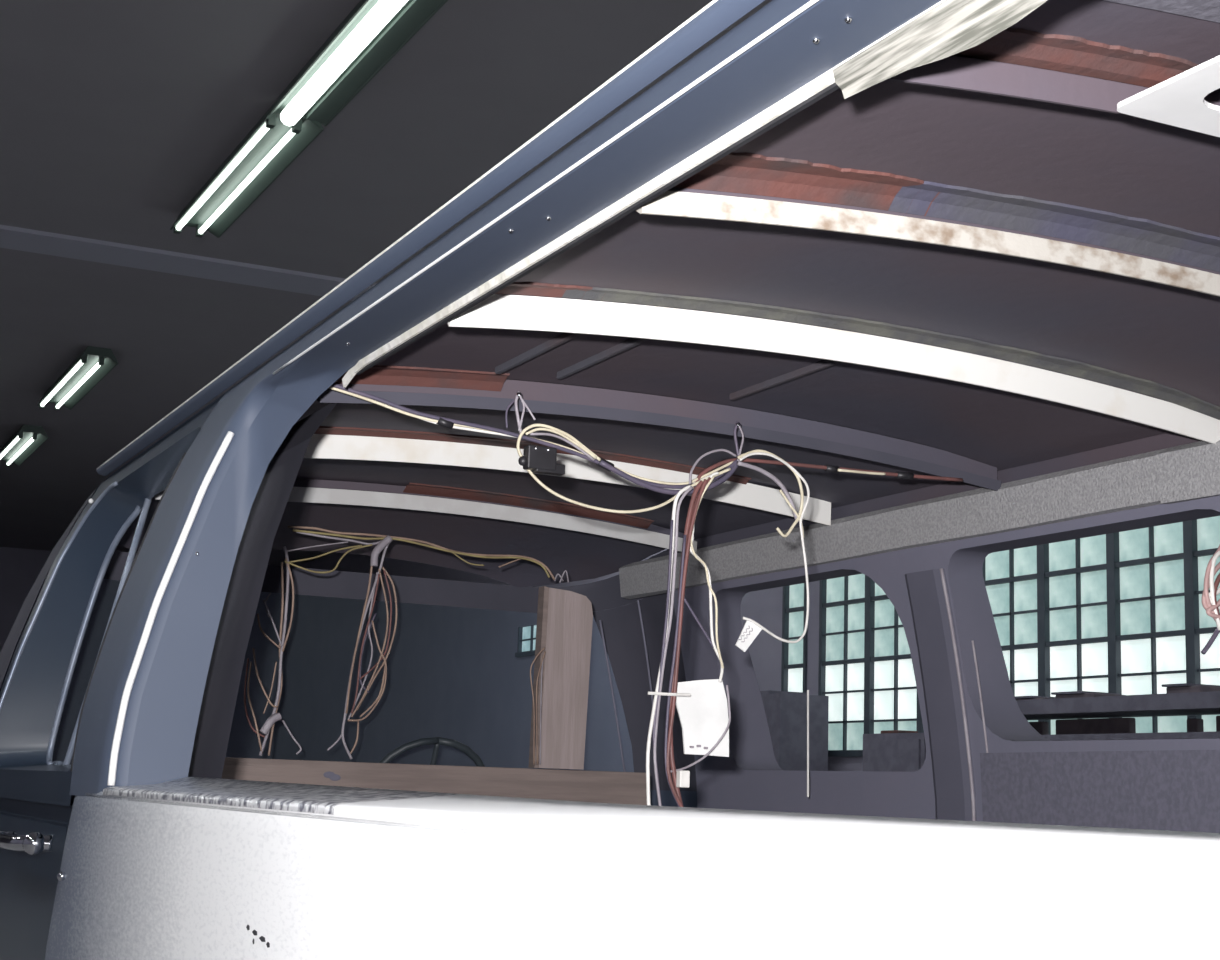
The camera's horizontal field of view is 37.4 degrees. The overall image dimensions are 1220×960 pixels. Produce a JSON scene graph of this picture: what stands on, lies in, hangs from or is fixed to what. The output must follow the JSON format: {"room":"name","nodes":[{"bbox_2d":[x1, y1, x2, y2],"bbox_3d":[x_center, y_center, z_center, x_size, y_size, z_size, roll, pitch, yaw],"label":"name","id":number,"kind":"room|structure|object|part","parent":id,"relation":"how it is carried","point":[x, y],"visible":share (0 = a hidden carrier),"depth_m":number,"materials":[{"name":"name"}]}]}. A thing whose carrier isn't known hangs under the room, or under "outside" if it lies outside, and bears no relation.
{"room":"vehicle workshop","nodes":[
{"label":"vehicle workshop","id":0,"kind":"room"},
{"bbox_2d":[0,547,280,762],"bbox_3d":[-12.796,3.353,29.313,15.000,4.992,0.200,7,-11,-26],"label":"wall","id":1,"kind":"structure","parent":0,"point":[20,568],"depth_m":31.35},
{"bbox_2d":[244,541,371,755],"bbox_3d":[-0.749,0.414,4.473,0.305,0.545,0.027,7,-11,-26],"label":"wire bundle","id":2,"kind":"object","parent":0,"point":[270,722],"visible":1,"depth_m":4.44,"materials":[{"name":"plastic"}]},
{"bbox_2d":[0,0,771,566],"bbox_3d":[-4.056,-1.907,12.376,15.000,0.200,39.000,7,-11,-26],"label":"ceiling","id":3,"kind":"structure","parent":0,"point":[115,115],"depth_m":11.04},
{"bbox_2d":[0,425,48,466],"bbox_3d":[-6.816,-0.380,20.762,0.335,0.145,2.129,7,-11,-26],"label":"fluorescent light","id":4,"kind":"object","parent":3,"relation":"attached to","point":[28,438],"visible":1,"depth_m":20.45,"materials":[{"name":"white metal"}]},
{"bbox_2d":[37,346,117,409],"bbox_3d":[-5.089,-0.945,17.150,0.335,0.145,2.426,7,-11,-26],"label":"fluorescent light","id":5,"kind":"object","parent":3,"relation":"attached to","point":[93,364],"visible":1,"depth_m":16.89,"materials":[{"name":"white metal"}]},
{"bbox_2d":[0,225,375,300],"bbox_3d":[-4.280,-1.725,12.800,15.000,0.030,0.480,7,-11,-26],"label":"beam","id":6,"kind":"structure","parent":3,"relation":"attached to","point":[15,238],"depth_m":13.23,"materials":[{"name":"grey metal"}]},
{"bbox_2d":[170,103,323,237],"bbox_3d":[-2.291,-1.881,11.167,0.335,0.145,2.382,7,-11,-26],"label":"fluorescent light","id":7,"kind":"object","parent":3,"relation":"attached to","point":[271,146],"visible":0.94,"depth_m":11.01,"materials":[{"name":"white glass"}]},
{"bbox_2d":[268,0,447,125],"bbox_3d":[-1.184,-2.212,8.930,0.335,0.180,2.546,7,-11,-26],"label":"fluorescent light","id":8,"kind":"object","parent":3,"relation":"attached to","point":[373,32],"visible":1,"depth_m":9.13,"materials":[{"name":"white glass"}]},
{"bbox_2d":[273,549,862,771],"bbox_3d":[2.721,1.435,15.234,0.300,4.992,39.000,7,-11,-26],"label":"wall","id":9,"kind":"structure","parent":0,"point":[455,673],"depth_m":25.30,"materials":[{"name":"paint"}]},
{"bbox_2d":[515,625,536,656],"bbox_3d":[-0.968,2.008,22.483,0.150,0.380,0.730,7,-11,-26],"label":"window","id":10,"kind":"structure","parent":9,"relation":"in","point":[526,636],"depth_m":22.62,"materials":[{"name":"glass"}]},
{"bbox_3d":[-0.973,2.168,22.456,0.150,0.055,0.730,7,-11,-26],"label":"sill","id":11,"kind":"part","parent":10,"relation":"part of","materials":[{"name":"paint"}]},
{"bbox_3d":[-1.043,2.098,22.637,0.006,0.170,0.365,7,-11,-26],"label":"pane","id":12,"kind":"part","parent":10,"relation":"part of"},
{"bbox_3d":[-1.038,1.931,22.666,0.006,0.170,0.365,7,-11,-26],"label":"pane","id":13,"kind":"part","parent":10,"relation":"part of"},
{"bbox_3d":[-0.876,1.880,22.343,0.006,0.170,0.365,7,-11,-26],"label":"pane","id":14,"kind":"part","parent":10,"relation":"part of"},
{"bbox_2d":[781,583,807,692],"bbox_3d":[1.764,1.504,16.918,0.150,2.172,0.420,7,-11,-26],"label":"window","id":15,"kind":"structure","parent":9,"relation":"in","point":[794,602],"depth_m":16.98,"materials":[{"name":"glass"}]},
{"bbox_3d":[1.768,1.617,16.902,0.006,0.266,0.420,7,-11,-26],"label":"pane","id":16,"kind":"part","parent":15,"relation":"part of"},
{"bbox_3d":[1.760,1.879,16.857,0.006,0.266,0.420,7,-11,-26],"label":"pane","id":17,"kind":"part","parent":15,"relation":"part of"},
{"bbox_3d":[1.785,1.092,16.992,0.006,0.266,0.420,7,-11,-26],"label":"pane","id":18,"kind":"part","parent":15,"relation":"part of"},
{"bbox_3d":[1.776,1.354,16.947,0.006,0.266,0.420,7,-11,-26],"label":"pane","id":19,"kind":"part","parent":15,"relation":"part of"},
{"bbox_2d":[818,574,867,756],"bbox_3d":[2.129,1.391,16.186,0.150,2.172,0.778,7,-11,-26],"label":"window","id":20,"kind":"structure","parent":9,"relation":"in","point":[842,676],"depth_m":16.15,"materials":[{"name":"glass"}]},
{"bbox_3d":[2.038,1.792,16.298,0.006,0.266,0.389,7,-11,-26],"label":"pane","id":21,"kind":"part","parent":20,"relation":"part of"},
{"bbox_3d":[2.030,2.055,16.253,0.006,0.266,0.389,7,-11,-26],"label":"pane","id":22,"kind":"part","parent":20,"relation":"part of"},
{"bbox_3d":[2.063,1.005,16.433,0.006,0.266,0.389,7,-11,-26],"label":"pane","id":23,"kind":"part","parent":20,"relation":"part of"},
{"bbox_3d":[2.055,1.267,16.388,0.006,0.266,0.389,7,-11,-26],"label":"pane","id":24,"kind":"part","parent":20,"relation":"part of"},
{"bbox_3d":[2.046,1.530,16.343,0.006,0.266,0.389,7,-11,-26],"label":"pane","id":25,"kind":"part","parent":20,"relation":"part of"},
{"bbox_3d":[2.021,2.317,16.208,0.006,0.266,0.389,7,-11,-26],"label":"pane","id":26,"kind":"part","parent":20,"relation":"part of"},
{"bbox_3d":[2.095,2.433,16.007,0.150,0.055,0.778,7,-11,-26],"label":"sill","id":27,"kind":"part","parent":20,"relation":"part of","materials":[{"name":"paint"}]},
{"bbox_3d":[2.210,1.739,15.953,0.006,0.266,0.389,7,-11,-26],"label":"pane","id":28,"kind":"part","parent":20,"relation":"part of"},
{"bbox_3d":[2.202,2.001,15.908,0.006,0.266,0.389,7,-11,-26],"label":"pane","id":29,"kind":"part","parent":20,"relation":"part of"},
{"bbox_3d":[2.193,2.264,15.863,0.006,0.266,0.389,7,-11,-26],"label":"pane","id":30,"kind":"part","parent":20,"relation":"part of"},
{"bbox_3d":[2.218,1.476,15.998,0.006,0.266,0.389,7,-11,-26],"label":"pane","id":31,"kind":"part","parent":20,"relation":"part of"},
{"bbox_3d":[2.235,0.951,16.088,0.006,0.266,0.389,7,-11,-26],"label":"pane","id":32,"kind":"part","parent":20,"relation":"part of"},
{"bbox_3d":[2.227,1.214,16.043,0.006,0.266,0.389,7,-11,-26],"label":"pane","id":33,"kind":"part","parent":20,"relation":"part of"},
{"bbox_2d":[866,576,919,733],"bbox_3d":[2.473,1.283,15.497,0.150,2.172,0.778,7,-11,-26],"label":"window","id":34,"kind":"structure","parent":9,"relation":"in","point":[892,694],"depth_m":15.57,"materials":[{"name":"glass"}]},
{"bbox_3d":[2.407,0.897,15.743,0.006,0.266,0.389,7,-11,-26],"label":"pane","id":35,"kind":"part","parent":34,"relation":"part of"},
{"bbox_3d":[2.390,1.422,15.653,0.006,0.266,0.389,7,-11,-26],"label":"pane","id":36,"kind":"part","parent":34,"relation":"part of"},
{"bbox_3d":[2.382,1.685,15.608,0.006,0.266,0.389,7,-11,-26],"label":"pane","id":37,"kind":"part","parent":34,"relation":"part of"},
{"bbox_3d":[2.373,1.948,15.563,0.006,0.266,0.389,7,-11,-26],"label":"pane","id":38,"kind":"part","parent":34,"relation":"part of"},
{"bbox_3d":[2.365,2.210,15.518,0.006,0.266,0.389,7,-11,-26],"label":"pane","id":39,"kind":"part","parent":34,"relation":"part of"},
{"bbox_3d":[2.399,1.160,15.698,0.006,0.266,0.389,7,-11,-26],"label":"pane","id":40,"kind":"part","parent":34,"relation":"part of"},
{"bbox_3d":[2.562,1.369,15.309,0.006,0.266,0.389,7,-11,-26],"label":"pane","id":41,"kind":"part","parent":34,"relation":"part of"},
{"bbox_3d":[2.554,1.631,15.264,0.006,0.266,0.389,7,-11,-26],"label":"pane","id":42,"kind":"part","parent":34,"relation":"part of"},
{"bbox_3d":[2.545,1.894,15.218,0.006,0.266,0.389,7,-11,-26],"label":"pane","id":43,"kind":"part","parent":34,"relation":"part of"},
{"bbox_3d":[2.537,2.156,15.173,0.006,0.266,0.389,7,-11,-26],"label":"pane","id":44,"kind":"part","parent":34,"relation":"part of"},
{"bbox_2d":[919,711,923,732],"bbox_3d":[2.816,1.176,14.807,0.150,2.172,0.778,7,-11,-26],"label":"window","id":45,"kind":"structure","parent":9,"relation":"in","point":[921,730],"depth_m":14.97,"materials":[{"name":"paint"}]},
{"bbox_2d":[983,545,1041,721],"bbox_3d":[3.160,1.069,14.117,0.150,2.172,0.778,7,-11,-26],"label":"window","id":46,"kind":"structure","parent":9,"relation":"in","point":[1012,582],"depth_m":14.04,"materials":[{"name":"glass"}]},
{"bbox_3d":[3.094,0.683,14.364,0.006,0.266,0.389,7,-11,-26],"label":"pane","id":47,"kind":"part","parent":46,"relation":"part of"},
{"bbox_3d":[3.086,0.945,14.319,0.006,0.266,0.389,7,-11,-26],"label":"pane","id":48,"kind":"part","parent":46,"relation":"part of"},
{"bbox_3d":[3.078,1.208,14.274,0.006,0.266,0.389,7,-11,-26],"label":"pane","id":49,"kind":"part","parent":46,"relation":"part of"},
{"bbox_3d":[3.069,1.470,14.229,0.006,0.266,0.389,7,-11,-26],"label":"pane","id":50,"kind":"part","parent":46,"relation":"part of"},
{"bbox_3d":[3.266,0.629,14.019,0.006,0.266,0.389,7,-11,-26],"label":"pane","id":51,"kind":"part","parent":46,"relation":"part of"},
{"bbox_3d":[3.258,0.892,13.974,0.006,0.266,0.389,7,-11,-26],"label":"pane","id":52,"kind":"part","parent":46,"relation":"part of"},
{"bbox_3d":[3.249,1.154,13.929,0.006,0.266,0.389,7,-11,-26],"label":"pane","id":53,"kind":"part","parent":46,"relation":"part of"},
{"bbox_3d":[3.241,1.417,13.884,0.006,0.266,0.389,7,-11,-26],"label":"pane","id":54,"kind":"part","parent":46,"relation":"part of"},
{"bbox_3d":[3.233,1.679,13.839,0.006,0.266,0.389,7,-11,-26],"label":"pane","id":55,"kind":"part","parent":46,"relation":"part of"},
{"bbox_2d":[1040,534,1111,734],"bbox_3d":[3.504,0.961,13.428,0.150,2.172,0.778,7,-11,-26],"label":"window","id":56,"kind":"structure","parent":9,"relation":"in","point":[1076,646],"depth_m":13.45,"materials":[{"name":"glass"}]},
{"bbox_3d":[3.396,1.888,13.449,0.006,0.266,0.389,7,-11,-26],"label":"pane","id":57,"kind":"part","parent":56,"relation":"part of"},
{"bbox_3d":[3.438,0.576,13.674,0.006,0.266,0.389,7,-11,-26],"label":"pane","id":58,"kind":"part","parent":56,"relation":"part of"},
{"bbox_3d":[3.430,0.838,13.629,0.006,0.266,0.389,7,-11,-26],"label":"pane","id":59,"kind":"part","parent":56,"relation":"part of","materials":[{"name":"glass"}]},
{"bbox_3d":[3.421,1.101,13.584,0.006,0.266,0.389,7,-11,-26],"label":"pane","id":60,"kind":"part","parent":56,"relation":"part of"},
{"bbox_3d":[3.413,1.363,13.539,0.006,0.266,0.389,7,-11,-26],"label":"pane","id":61,"kind":"part","parent":56,"relation":"part of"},
{"bbox_3d":[3.405,1.626,13.494,0.006,0.266,0.389,7,-11,-26],"label":"pane","id":62,"kind":"part","parent":56,"relation":"part of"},
{"bbox_3d":[3.610,0.522,13.329,0.006,0.266,0.389,7,-11,-26],"label":"pane","id":63,"kind":"part","parent":56,"relation":"part of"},
{"bbox_3d":[3.602,0.784,13.284,0.006,0.266,0.389,7,-11,-26],"label":"pane","id":64,"kind":"part","parent":56,"relation":"part of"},
{"bbox_3d":[3.593,1.047,13.239,0.006,0.266,0.389,7,-11,-26],"label":"pane","id":65,"kind":"part","parent":56,"relation":"part of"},
{"bbox_3d":[3.585,1.309,13.194,0.006,0.266,0.389,7,-11,-26],"label":"pane","id":66,"kind":"part","parent":56,"relation":"part of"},
{"bbox_3d":[3.576,1.572,13.149,0.006,0.266,0.389,7,-11,-26],"label":"pane","id":67,"kind":"part","parent":56,"relation":"part of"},
{"bbox_2d":[1110,521,1191,732],"bbox_3d":[3.847,0.854,12.738,0.150,2.172,0.778,7,-11,-26],"label":"window","id":68,"kind":"structure","parent":9,"relation":"in","point":[1150,629],"depth_m":12.74,"materials":[{"name":"glass"}]},
{"bbox_3d":[3.782,0.468,12.985,0.006,0.266,0.389,7,-11,-26],"label":"pane","id":69,"kind":"part","parent":68,"relation":"part of","materials":[{"name":"glass"}]},
{"bbox_3d":[3.773,0.731,12.940,0.006,0.266,0.389,7,-11,-26],"label":"pane","id":70,"kind":"part","parent":68,"relation":"part of","materials":[{"name":"glass"}]},
{"bbox_3d":[3.765,0.993,12.895,0.006,0.266,0.389,7,-11,-26],"label":"pane","id":71,"kind":"part","parent":68,"relation":"part of","materials":[{"name":"glass"}]},
{"bbox_3d":[3.757,1.256,12.850,0.006,0.266,0.389,7,-11,-26],"label":"pane","id":72,"kind":"part","parent":68,"relation":"part of","materials":[{"name":"glass"}]},
{"bbox_3d":[3.748,1.518,12.805,0.006,0.266,0.389,7,-11,-26],"label":"pane","id":73,"kind":"part","parent":68,"relation":"part of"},
{"bbox_3d":[3.740,1.781,12.760,0.006,0.266,0.389,7,-11,-26],"label":"pane","id":74,"kind":"part","parent":68,"relation":"part of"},
{"bbox_3d":[3.954,0.415,12.640,0.006,0.266,0.389,7,-11,-26],"label":"pane","id":75,"kind":"part","parent":68,"relation":"part of","materials":[{"name":"glass"}]},
{"bbox_3d":[3.945,0.677,12.595,0.006,0.266,0.389,7,-11,-26],"label":"pane","id":76,"kind":"part","parent":68,"relation":"part of","materials":[{"name":"glass"}]},
{"bbox_3d":[3.937,0.940,12.550,0.006,0.266,0.389,7,-11,-26],"label":"pane","id":77,"kind":"part","parent":68,"relation":"part of","materials":[{"name":"glass"}]},
{"bbox_3d":[3.928,1.202,12.505,0.006,0.266,0.389,7,-11,-26],"label":"pane","id":78,"kind":"part","parent":68,"relation":"part of","materials":[{"name":"glass"}]},
{"bbox_3d":[3.920,1.465,12.460,0.006,0.266,0.389,7,-11,-26],"label":"pane","id":79,"kind":"part","parent":68,"relation":"part of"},
{"bbox_3d":[3.912,1.727,12.415,0.006,0.266,0.389,7,-11,-26],"label":"pane","id":80,"kind":"part","parent":68,"relation":"part of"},
{"bbox_2d":[1187,516,1219,731],"bbox_3d":[4.191,0.747,12.048,0.150,2.172,0.778,7,-11,-26],"label":"window","id":81,"kind":"structure","parent":9,"relation":"in","point":[1203,535],"depth_m":12.30,"materials":[{"name":"glass"}]},
{"bbox_3d":[4.125,0.361,12.295,0.006,0.266,0.389,7,-11,-26],"label":"pane","id":82,"kind":"part","parent":81,"relation":"part of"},
{"bbox_3d":[4.117,0.624,12.250,0.006,0.266,0.389,7,-11,-26],"label":"pane","id":83,"kind":"part","parent":81,"relation":"part of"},
{"bbox_3d":[4.109,0.886,12.205,0.006,0.266,0.389,7,-11,-26],"label":"pane","id":84,"kind":"part","parent":81,"relation":"part of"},
{"bbox_3d":[4.100,1.149,12.160,0.006,0.266,0.389,7,-11,-26],"label":"pane","id":85,"kind":"part","parent":81,"relation":"part of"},
{"bbox_3d":[4.092,1.411,12.115,0.006,0.266,0.389,7,-11,-26],"label":"pane","id":86,"kind":"part","parent":81,"relation":"part of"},
{"bbox_3d":[4.083,1.674,12.070,0.006,0.266,0.389,7,-11,-26],"label":"pane","id":87,"kind":"part","parent":81,"relation":"part of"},
{"bbox_3d":[-4.220,3.207,11.499,15.000,0.200,39.000,7,-11,-26],"label":"floor","id":88,"kind":"structure","parent":0,"visible":0},
{"bbox_2d":[0,0,1219,959],"bbox_3d":[0.432,0.695,2.516,2.133,2.008,5.670,7,-11,-26],"label":"van","id":89,"kind":"object","parent":88,"relation":"on","point":[918,237],"visible":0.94,"depth_m":2.77,"materials":[{"name":"blue paint"}]},
{"bbox_3d":[-1.099,0.661,3.317,0.071,0.042,0.474,7,-11,-26],"label":"door handle","id":90,"kind":"part","parent":89,"relation":"part of","materials":[{"name":"silver metal"}]},
{"bbox_3d":[-1.448,0.424,4.506,0.252,0.595,0.464,7,-11,-26],"label":"corner post","id":91,"kind":"part","parent":89,"relation":"part of","materials":[{"name":"metal"}]},
{"bbox_3d":[-1.083,0.279,3.750,0.222,0.750,1.239,7,-11,-26],"label":"door","id":92,"kind":"part","parent":89,"relation":"part of","materials":[{"name":"blue paint"}]},
{"bbox_3d":[-0.893,0.565,3.636,0.192,1.260,1.450,7,-11,-26],"label":"panel","id":93,"kind":"part","parent":89,"relation":"part of","materials":[{"name":"paint"}]},
{"bbox_3d":[-0.476,0.419,2.346,0.140,0.058,1.195,7,-11,-26],"label":"sill","id":94,"kind":"part","parent":89,"relation":"part of","materials":[{"name":"metal"}]},
{"bbox_2d":[287,526,568,582],"bbox_3d":[-0.459,0.195,4.660,0.777,0.088,0.013,7,-11,-26],"label":"wiring loom","id":95,"kind":"object","parent":89,"relation":"attached to","point":[311,533],"visible":1,"depth_m":4.64,"materials":[{"name":"beige plastic"}]},
{"bbox_2d":[327,535,397,758],"bbox_3d":[-0.616,0.418,4.539,0.168,0.569,0.026,7,-11,-26],"label":"wire bundle","id":96,"kind":"object","parent":95,"relation":"hanging from","point":[384,543],"visible":1,"depth_m":4.55,"materials":[{"name":"plastic"}]},
{"bbox_2d":[221,757,646,804],"bbox_3d":[-0.429,0.810,4.645,1.180,0.146,0.042,7,-11,-26],"label":"wooden plank","id":97,"kind":"object","parent":89,"relation":"on","point":[612,787],"visible":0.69,"depth_m":4.64,"materials":[{"name":"brown wood"}]},
{"bbox_2d":[528,586,592,769],"bbox_3d":[-0.130,0.531,4.833,0.156,0.482,0.040,7,-11,-26],"label":"wooden board","id":98,"kind":"object","parent":97,"relation":"on","point":[564,617],"visible":0.97,"depth_m":4.82,"materials":[{"name":"brown wood"}]},
{"bbox_2d":[505,391,535,432],"bbox_3d":[-0.159,-0.120,3.200,0.056,0.075,0.011,7,-11,-26],"label":"cable tie","id":99,"kind":"object","parent":89,"relation":"attached to","point":[518,394],"visible":1,"depth_m":3.20,"materials":[{"name":"grey plastic"}]},
{"bbox_2d":[530,648,545,763],"bbox_3d":[-0.195,0.592,4.730,0.043,0.306,0.011,7,-11,-26],"label":"wire bundle","id":100,"kind":"object","parent":89,"relation":"hanging from","point":[542,661],"visible":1,"depth_m":4.73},
{"bbox_3d":[0.284,-0.421,1.527,0.017,0.077,3.100,7,-11,-26],"label":"header rail","id":101,"kind":"part","parent":89,"relation":"part of","materials":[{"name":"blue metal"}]},
{"bbox_2d":[516,423,730,513],"bbox_3d":[0.029,-0.011,3.266,0.435,0.146,0.012,7,-11,-26],"label":"wire loop","id":102,"kind":"object","parent":89,"relation":"hanging from","point":[571,440],"visible":1,"depth_m":3.22,"materials":[{"name":"plastic"}]},
{"bbox_2d":[518,445,564,475],"bbox_3d":[-0.121,-0.035,3.184,0.084,0.046,0.032,7,-11,-26],"label":"switch","id":103,"kind":"object","parent":102,"relation":"hanging from","point":[538,459],"visible":1,"depth_m":3.17,"materials":[{"name":"plastic"}]},
{"bbox_3d":[-0.098,0.738,1.420,0.096,0.920,4.008,7,-11,-26],"label":"panel","id":104,"kind":"part","parent":89,"relation":"part of","materials":[{"name":"metal"}]},
{"bbox_3d":[0.154,0.608,5.275,0.252,0.595,0.464,7,-11,-26],"label":"corner post","id":105,"kind":"part","parent":89,"relation":"part of","materials":[{"name":"paint"}]},
{"bbox_2d":[329,383,962,494],"bbox_3d":[0.110,-0.036,3.329,1.337,0.129,0.020,7,-11,-26],"label":"wiring loom","id":106,"kind":"object","parent":89,"relation":"hanging from","point":[654,485],"visible":0.97,"depth_m":3.29,"materials":[{"name":"beige plastic"}]},
{"bbox_3d":[-0.681,1.280,4.780,2.058,0.950,0.510,7,-11,-26],"label":"nose panel","id":107,"kind":"part","parent":89,"relation":"part of","materials":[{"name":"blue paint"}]},
{"bbox_2d":[646,472,730,806],"bbox_3d":[0.147,0.289,3.266,0.177,0.630,0.021,7,-11,-29],"label":"wires","id":108,"kind":"object","parent":89,"relation":"hanging from","point":[688,537],"visible":0.99,"depth_m":3.25,"materials":[{"name":"plastic"}]},
{"bbox_2d":[676,770,689,787],"bbox_3d":[0.130,0.532,3.203,0.020,0.030,0.016,7,-11,-26],"label":"plug","id":109,"kind":"object","parent":108,"relation":"attached to","point":[682,776],"visible":1,"depth_m":3.20,"materials":[{"name":"plastic"}]},
{"bbox_2d":[676,679,728,756],"bbox_3d":[0.166,0.429,3.268,0.122,0.141,0.013,7,-11,-26],"label":"paper packet","id":110,"kind":"object","parent":108,"relation":"hanging from","point":[703,715],"visible":1,"depth_m":3.27,"materials":[{"name":"white paper"}]},
{"bbox_2d":[733,421,743,461],"bbox_3d":[0.242,-0.071,3.392,0.021,0.080,0.011,7,-11,-26],"label":"cable tie","id":111,"kind":"object","parent":89,"relation":"attached to","point":[737,425],"visible":0.83,"depth_m":3.39,"materials":[{"name":"plastic"}]},
{"bbox_2d":[689,449,809,642],"bbox_3d":[0.256,0.117,3.326,0.262,0.358,0.014,7,-11,-26],"label":"wire loop","id":112,"kind":"object","parent":89,"relation":"hanging from","point":[798,517],"visible":1,"depth_m":3.37,"materials":[{"name":"plastic"}]},
{"bbox_2d":[735,621,761,651],"bbox_3d":[0.255,0.285,3.299,0.057,0.061,0.004,7,-11,-26],"label":"paper tag","id":113,"kind":"object","parent":112,"relation":"hanging from","point":[750,631],"visible":1,"depth_m":3.30,"materials":[{"name":"white paper"}]},
{"bbox_3d":[0.271,0.191,0.847,0.140,0.052,2.185,7,-11,-26],"label":"sill","id":114,"kind":"part","parent":89,"relation":"part of","materials":[{"name":"metal"}]},
{"bbox_2d":[807,690,808,796],"bbox_3d":[0.475,0.631,4.318,0.005,0.255,0.015,4,-10,-12],"label":"rod","id":115,"kind":"object","parent":89,"relation":"attached to","point":[807,690],"visible":1,"depth_m":4.32,"materials":[{"name":"metal"}]},
{"bbox_3d":[1.362,0.841,2.725,0.024,0.590,5.060,7,-11,-26],"label":"panel","id":116,"kind":"part","parent":89,"relation":"part of","materials":[{"name":"metal"}]},
{"bbox_3d":[0.557,0.141,4.294,0.043,0.102,2.320,7,-11,-26],"label":"roof rail","id":117,"kind":"part","parent":89,"relation":"part of","materials":[{"name":"metal"}]},
{"bbox_3d":[1.300,-0.128,2.845,0.013,0.105,5.060,7,-11,-26],"label":"cant panel","id":118,"kind":"part","parent":89,"relation":"part of","materials":[{"name":"fabric"}]},
{"bbox_3d":[1.317,0.218,2.800,0.120,0.660,5.060,7,-11,-26],"label":"panel","id":119,"kind":"part","parent":89,"relation":"part of","materials":[{"name":"metal"}]},
{"bbox_3d":[1.437,0.674,2.495,0.015,0.605,2.940,7,-11,-26],"label":"trim panel","id":120,"kind":"part","parent":89,"relation":"part of","materials":[{"name":"fabric"}]},
{"bbox_2d":[1117,55,1219,136],"bbox_3d":[0.806,-0.375,1.608,0.447,0.005,0.535,7,-11,-26],"label":"frame","id":121,"kind":"object","parent":89,"relation":"attached to","point":[1178,101],"visible":1,"depth_m":1.72,"materials":[{"name":"white metal"}]},
{"bbox_3d":[1.715,-0.219,1.960,0.050,0.108,3.100,7,-11,-26],"label":"roof rail","id":122,"kind":"part","parent":89,"relation":"part of","materials":[{"name":"grey fabric"}]},
{"bbox_2d":[1201,545,1219,654],"bbox_3d":[1.013,0.164,2.984,0.092,0.256,0.016,7,-11,-26],"label":"wire bundle","id":123,"kind":"object","parent":89,"relation":"hanging from","point":[1211,605],"visible":1,"depth_m":2.96,"materials":[{"name":"plastic"}]},
{"bbox_2d":[760,690,828,770],"bbox_3d":[1.441,2.989,16.136,0.500,2.155,1.081,7,-11,-26],"label":"tall cabinet","id":124,"kind":"object","parent":88,"relation":"on","point":[786,712],"visible":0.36,"depth_m":15.78,"materials":[{"name":"grey metal"}]},
{"bbox_2d":[863,733,925,771],"bbox_3d":[2.413,2.879,14.115,0.520,1.750,0.835,7,-11,-26],"label":"locker","id":125,"kind":"object","parent":88,"relation":"on","point":[890,752],"visible":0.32,"depth_m":14.09,"materials":[{"name":"grey metal"}]},
{"bbox_2d":[881,730,917,732],"bbox_3d":[2.318,2.025,14.422,0.200,0.030,0.246,7,-11,-26],"label":"toolbox","id":126,"kind":"object","parent":125,"relation":"on","point":[884,731],"visible":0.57,"depth_m":14.33,"materials":[{"name":"metal"}]},
{"bbox_2d":[1016,691,1219,740],"bbox_3d":[3.293,2.472,12.171,0.600,1.950,3.133,7,-11,-26],"label":"workbench","id":127,"kind":"object","parent":88,"relation":"on","point":[1190,703],"visible":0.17,"depth_m":11.73,"materials":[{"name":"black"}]},
{"bbox_2d":[1014,696,1054,699],"bbox_3d":[3.085,1.566,12.819,0.340,0.040,0.361,7,-11,-26],"label":"crate","id":128,"kind":"object","parent":127,"relation":"on","point":[1016,697],"visible":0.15,"depth_m":12.73,"materials":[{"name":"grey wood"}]},
{"bbox_2d":[1029,721,1048,734],"bbox_3d":[3.117,1.827,13.155,0.060,0.118,0.210,7,-11,-26],"label":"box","id":129,"kind":"object","parent":127,"relation":"on","point":[1042,728],"visible":0.39,"depth_m":13.07,"materials":[{"name":"black"}]},
{"bbox_2d":[1051,691,1122,698],"bbox_3d":[3.304,1.491,12.382,0.340,0.055,0.410,7,-11,-26],"label":"crate","id":130,"kind":"object","parent":127,"relation":"on","point":[1071,694],"visible":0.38,"depth_m":12.28,"materials":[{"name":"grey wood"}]},
{"bbox_3d":[3.283,1.478,12.430,0.340,0.015,0.310,7,-11,-26],"label":"lid","id":131,"kind":"part","parent":130,"relation":"part of","materials":[{"name":"grey wood"}]},
{"bbox_2d":[1056,718,1135,734],"bbox_3d":[3.393,1.736,12.603,0.060,0.128,0.766,7,-11,-26],"label":"box","id":132,"kind":"object","parent":127,"relation":"on","point":[1098,725],"visible":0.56,"depth_m":12.54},
{"bbox_2d":[1042,731,1219,740],"bbox_3d":[3.316,1.768,12.291,0.500,0.040,3.133,7,-11,-26],"label":"shelf","id":133,"kind":"object","parent":127,"relation":"attached to","point":[1167,735],"depth_m":11.60,"materials":[{"name":"grey wood"}]},
{"bbox_2d":[1162,683,1219,692],"bbox_3d":[3.760,1.341,11.469,0.340,0.070,0.324,7,-11,-26],"label":"crate","id":134,"kind":"object","parent":127,"relation":"on","point":[1182,687],"visible":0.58,"depth_m":11.37,"materials":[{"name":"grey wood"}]},
{"bbox_3d":[3.739,1.321,11.518,0.340,0.015,0.224,7,-11,-26],"label":"lid","id":135,"kind":"part","parent":134,"relation":"part of","materials":[{"name":"grey wood"}]},
{"bbox_2d":[1187,719,1203,731],"bbox_3d":[3.818,1.613,11.747,0.060,0.108,0.099,7,-11,-26],"label":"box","id":136,"kind":"object","parent":127,"relation":"on","point":[1193,725],"visible":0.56,"depth_m":11.71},
{"bbox_2d":[1216,716,1219,731],"bbox_3d":[3.999,1.549,11.386,0.060,0.123,0.396,7,-11,-26],"label":"board","id":137,"kind":"object","parent":127,"relation":"on","point":[1217,717],"visible":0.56,"depth_m":11.53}
]}

